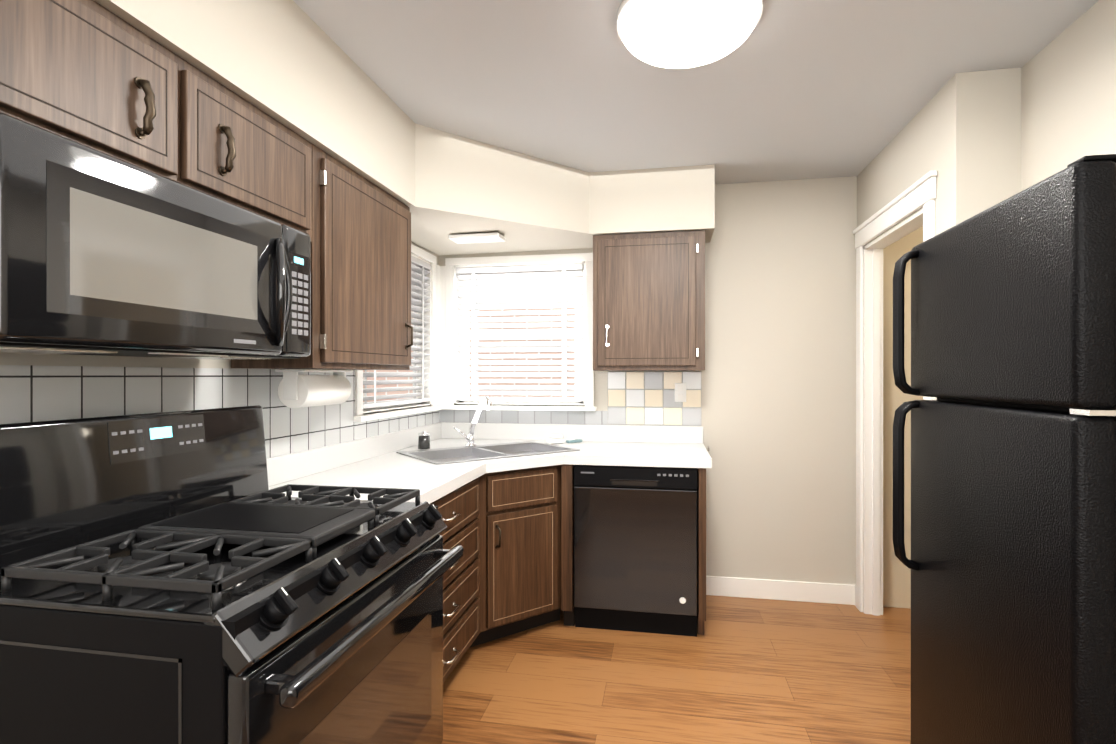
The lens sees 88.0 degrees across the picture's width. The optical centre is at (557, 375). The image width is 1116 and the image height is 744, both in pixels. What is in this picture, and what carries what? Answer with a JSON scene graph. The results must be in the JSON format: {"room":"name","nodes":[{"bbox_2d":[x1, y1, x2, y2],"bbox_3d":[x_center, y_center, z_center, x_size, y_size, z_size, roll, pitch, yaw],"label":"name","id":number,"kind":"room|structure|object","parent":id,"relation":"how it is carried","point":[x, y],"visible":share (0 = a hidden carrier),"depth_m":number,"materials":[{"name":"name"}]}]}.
{"room":"kitchen","nodes":[
{"label":"kitchen","id":0,"kind":"room"},
{"bbox_2d":[0,242,438,414],"bbox_3d":[-1.330,0.087,1.218,0.120,2.480,5.540,0,0,11],"label":"wall","id":1,"kind":"structure","parent":0,"point":[58,360],"depth_m":1.56,"materials":[{"name":"grey paint"}]},
{"bbox_2d":[0,0,311,241],"bbox_3d":[-1.041,-0.607,1.409,0.364,0.327,1.081,0,0,11],"label":"upper cabinet","id":2,"kind":"object","parent":1,"relation":"attached to","point":[93,74],"visible":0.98,"depth_m":1.27,"materials":[{"name":"brown wood"}]},
{"bbox_2d":[0,112,310,359],"bbox_3d":[-1.000,-0.245,1.395,0.445,0.392,0.858,0,0,11],"label":"over-the-range microwave","id":3,"kind":"object","parent":2,"relation":"attached to","point":[103,254],"visible":1,"depth_m":1.18,"materials":[{"name":"black"}]},
{"bbox_2d":[0,365,438,458],"bbox_3d":[-1.103,0.251,2.092,0.006,0.551,3.500,0,0,11],"label":"wall tiles","id":4,"kind":"structure","parent":1,"relation":"attached to","point":[30,393],"depth_m":1.78,"materials":[{"name":"white tile"}]},
{"bbox_2d":[231,144,412,369],"bbox_3d":[-0.875,-0.399,2.308,0.360,0.745,0.741,0,0,11],"label":"upper cabinet","id":5,"kind":"object","parent":1,"relation":"attached to","point":[361,276],"visible":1,"depth_m":2.15,"materials":[{"name":"brown wood"}]},
{"bbox_2d":[275,369,352,407],"bbox_3d":[-0.926,0.045,2.216,0.120,0.141,0.326,0,0,11],"label":"paper towel","id":6,"kind":"object","parent":5,"relation":"attached to","point":[295,390],"visible":1,"depth_m":2.11,"materials":[{"name":"white paper"}]},
{"bbox_2d":[354,244,441,421],"bbox_3d":[-0.926,-0.275,3.264,0.165,0.990,1.010,0,0,11],"label":"window","id":7,"kind":"structure","parent":1,"relation":"in","point":[422,255],"depth_m":3.67,"materials":[{"name":"white"}]},
{"bbox_2d":[363,255,430,408],"bbox_3d":[-0.909,-0.272,3.261,0.056,0.868,0.838,0,0,11],"label":"window blind","id":8,"kind":"object","parent":7,"relation":"attached to","point":[419,278],"visible":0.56,"depth_m":3.48,"materials":[{"name":"grey plastic"}]},
{"bbox_2d":[94,0,714,255],"bbox_3d":[-0.418,-0.963,1.048,1.735,0.380,5.300,0,0,11],"label":"soffit","id":9,"kind":"structure","parent":0,"point":[292,65],"depth_m":2.61,"materials":[{"name":"grey paint"}]},
{"bbox_2d":[448,232,504,243],"bbox_3d":[-0.452,-0.767,3.231,0.290,0.027,0.140,0,0,11],"label":"light","id":10,"kind":"object","parent":9,"relation":"attached to","point":[476,238],"visible":1,"depth_m":3.19,"materials":[{"name":"white plastic"}]},
{"bbox_2d":[442,595,910,743],"bbox_3d":[0.547,1.352,0.870,3.940,0.050,5.540,0,0,11],"label":"floor","id":11,"kind":"structure","parent":0,"point":[741,670],"depth_m":2.50,"materials":[{"name":"brown wood"}]},
{"bbox_2d":[0,405,463,743],"bbox_3d":[-0.721,0.711,1.385,0.757,1.232,0.842,0,0,11],"label":"range","id":12,"kind":"object","parent":11,"relation":"on","point":[183,577],"visible":1,"depth_m":1.15,"materials":[{"name":"black metal"}]},
{"bbox_2d":[430,478,479,682],"bbox_3d":[-0.731,0.893,2.314,0.637,0.865,0.958,0,0,11],"label":"base cabinet","id":13,"kind":"object","parent":11,"relation":"on","point":[459,509],"visible":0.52,"depth_m":2.46,"materials":[{"name":"brown wood"}]},
{"bbox_2d":[269,438,711,503],"bbox_3d":[-0.128,0.434,2.696,1.687,0.048,1.939,0,0,11],"label":"countertop","id":14,"kind":"structure","parent":13,"relation":"on","point":[431,482],"depth_m":2.80,"materials":[{"name":"white laminate"}]},
{"bbox_2d":[418,431,429,448],"bbox_3d":[-0.754,0.360,3.251,0.068,0.097,0.068,0,0,11],"label":"jar","id":15,"kind":"object","parent":14,"relation":"on","point":[424,440],"visible":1,"depth_m":3.22,"materials":[{"name":"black glass"}]},
{"bbox_2d":[453,396,492,446],"bbox_3d":[-0.462,0.255,3.213,0.254,0.294,0.195,0,0,11],"label":"faucet","id":16,"kind":"object","parent":14,"relation":"on","point":[486,401],"visible":1,"depth_m":3.23,"materials":[{"name":"silver metal"}]},
{"bbox_2d":[266,422,702,485],"bbox_3d":[-0.128,0.359,2.696,1.687,0.103,1.939,0,0,11],"label":"backsplash","id":17,"kind":"structure","parent":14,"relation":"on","point":[288,467],"depth_m":3.50,"materials":[{"name":"white laminate"}]},
{"bbox_2d":[396,441,579,464],"bbox_3d":[-0.367,0.428,3.112,0.850,0.051,0.500,0,0,-36],"label":"sink","id":18,"kind":"object","parent":14,"relation":"in","point":[467,454],"visible":0.62,"depth_m":3.19,"materials":[{"name":"silver metal"}]},
{"bbox_2d":[546,434,563,443],"bbox_3d":[-0.017,0.383,3.480,0.110,0.052,0.056,0,0,-36],"label":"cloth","id":19,"kind":"object","parent":14,"relation":"on","point":[556,439],"visible":1,"depth_m":3.46,"materials":[{"name":"white fabric"}]},
{"bbox_2d":[566,438,581,442],"bbox_3d":[0.100,0.394,3.541,0.110,0.029,0.032,0,0,-36],"label":"scrub brush","id":20,"kind":"object","parent":14,"relation":"on","point":[571,440],"visible":0.98,"depth_m":3.52,"materials":[{"name":"teal"}]},
{"bbox_2d":[469,464,574,647],"bbox_3d":[-0.180,0.893,3.032,0.514,0.865,0.645,0,0,11],"label":"base cabinet","id":21,"kind":"object","parent":11,"relation":"on","point":[526,554],"visible":0.94,"depth_m":2.89,"materials":[{"name":"brown wood"}]},
{"bbox_2d":[574,465,697,636],"bbox_3d":[0.444,0.894,3.237,0.630,0.862,0.623,0,0,11],"label":"dishwasher","id":22,"kind":"object","parent":11,"relation":"on","point":[635,548],"visible":1,"depth_m":2.94,"materials":[{"name":"black metal"}]},
{"bbox_2d":[697,468,705,634],"bbox_3d":[0.778,0.892,3.191,0.037,0.865,0.643,0,0,11],"label":"cabinet end panel","id":23,"kind":"object","parent":11,"relation":"on","point":[701,618],"visible":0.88,"depth_m":2.88,"materials":[{"name":"brown wood"}]},
{"bbox_2d":[893,154,1115,743],"bbox_3d":[1.258,0.462,1.361,0.620,1.730,0.736,0,0,11],"label":"refrigerator","id":24,"kind":"object","parent":11,"relation":"on","point":[1011,564],"visible":1,"depth_m":1.23,"materials":[{"name":"black metal"}]},
{"bbox_2d":[439,176,922,607],"bbox_3d":[1.102,0.085,3.520,3.820,2.480,0.125,0,0,11],"label":"wall","id":25,"kind":"structure","parent":0,"point":[779,403],"depth_m":3.41,"materials":[{"name":"grey paint"}]},
{"bbox_2d":[436,253,595,410],"bbox_3d":[-0.268,-0.276,3.739,1.045,0.990,0.194,0,0,11],"label":"window","id":26,"kind":"structure","parent":25,"relation":"in","point":[451,328],"depth_m":3.75,"materials":[{"name":"white"}]},
{"bbox_2d":[456,263,583,400],"bbox_3d":[-0.252,-0.273,3.733,0.838,0.868,0.056,0,0,11],"label":"window blind","id":27,"kind":"object","parent":26,"relation":"attached to","point":[518,272],"visible":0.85,"depth_m":3.73,"materials":[{"name":"grey plastic"}]},
{"bbox_2d":[439,371,701,425],"bbox_3d":[0.044,0.249,3.654,1.679,0.551,0.008,0,0,11],"label":"wall tiles","id":28,"kind":"structure","parent":25,"relation":"attached to","point":[647,398],"depth_m":3.57,"materials":[{"name":"grey tile"}]},
{"bbox_2d":[675,383,685,401],"bbox_3d":[0.745,0.102,3.516,0.070,0.115,0.009,0,0,11],"label":"electrical outlet","id":29,"kind":"object","parent":28,"relation":"attached to","point":[680,392],"visible":1,"depth_m":3.51,"materials":[{"name":"white plastic"}]},
{"bbox_2d":[593,230,704,370],"bbox_3d":[0.530,-0.417,3.376,0.624,0.772,0.360,0,0,11],"label":"upper cabinet","id":30,"kind":"object","parent":25,"relation":"attached to","point":[648,301],"visible":1,"depth_m":3.23,"materials":[{"name":"brown wood"}]},
{"bbox_2d":[706,576,855,605],"bbox_3d":[1.306,1.267,3.414,0.860,0.115,0.020,0,0,11],"label":"baseboard","id":31,"kind":"structure","parent":25,"relation":"attached to","point":[831,593],"depth_m":3.39,"materials":[{"name":"white wood"}]},
{"bbox_2d":[293,0,1098,183],"bbox_3d":[0.547,-1.183,0.868,3.940,0.060,5.540,0,0,11],"label":"ceiling","id":32,"kind":"structure","parent":0,"point":[797,89],"depth_m":2.21,"materials":[{"name":"grey paint"}]},
{"bbox_2d":[617,0,762,68],"bbox_3d":[0.414,-1.093,1.844,0.452,0.119,0.452,0,0,11],"label":"ceiling light","id":33,"kind":"object","parent":32,"relation":"attached to","point":[677,34],"visible":1,"depth_m":1.77,"materials":[{"name":"white glass"}]},
{"bbox_2d":[857,68,1020,612],"bbox_3d":[1.733,0.085,2.754,0.220,2.480,1.160,0,0,11],"label":"wall","id":34,"kind":"structure","parent":0,"point":[960,133],"depth_m":2.20,"materials":[{"name":"grey paint"}]},
{"bbox_2d":[853,170,936,615],"bbox_3d":[1.668,0.244,2.832,0.125,2.163,0.994,0,0,11],"label":"door frame","id":35,"kind":"structure","parent":34,"relation":"attached to","point":[915,196],"depth_m":3.20,"materials":[{"name":"white wood"}]},
{"bbox_2d":[1021,0,1115,190],"bbox_3d":[1.404,0.088,0.058,0.120,2.480,4.260,0,0,11],"label":"wall","id":36,"kind":"structure","parent":0,"point":[1068,95],"depth_m":1.90,"materials":[{"name":"grey paint"}]},
{"label":"outside","id":37,"kind":"structure","parent":0,"visible":0},
{"bbox_2d":[363,277,574,401],"bbox_3d":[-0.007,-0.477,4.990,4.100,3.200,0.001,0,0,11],"label":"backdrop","id":38,"kind":"structure","parent":37,"point":[494,390],"depth_m":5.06,"materials":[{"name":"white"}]}
]}

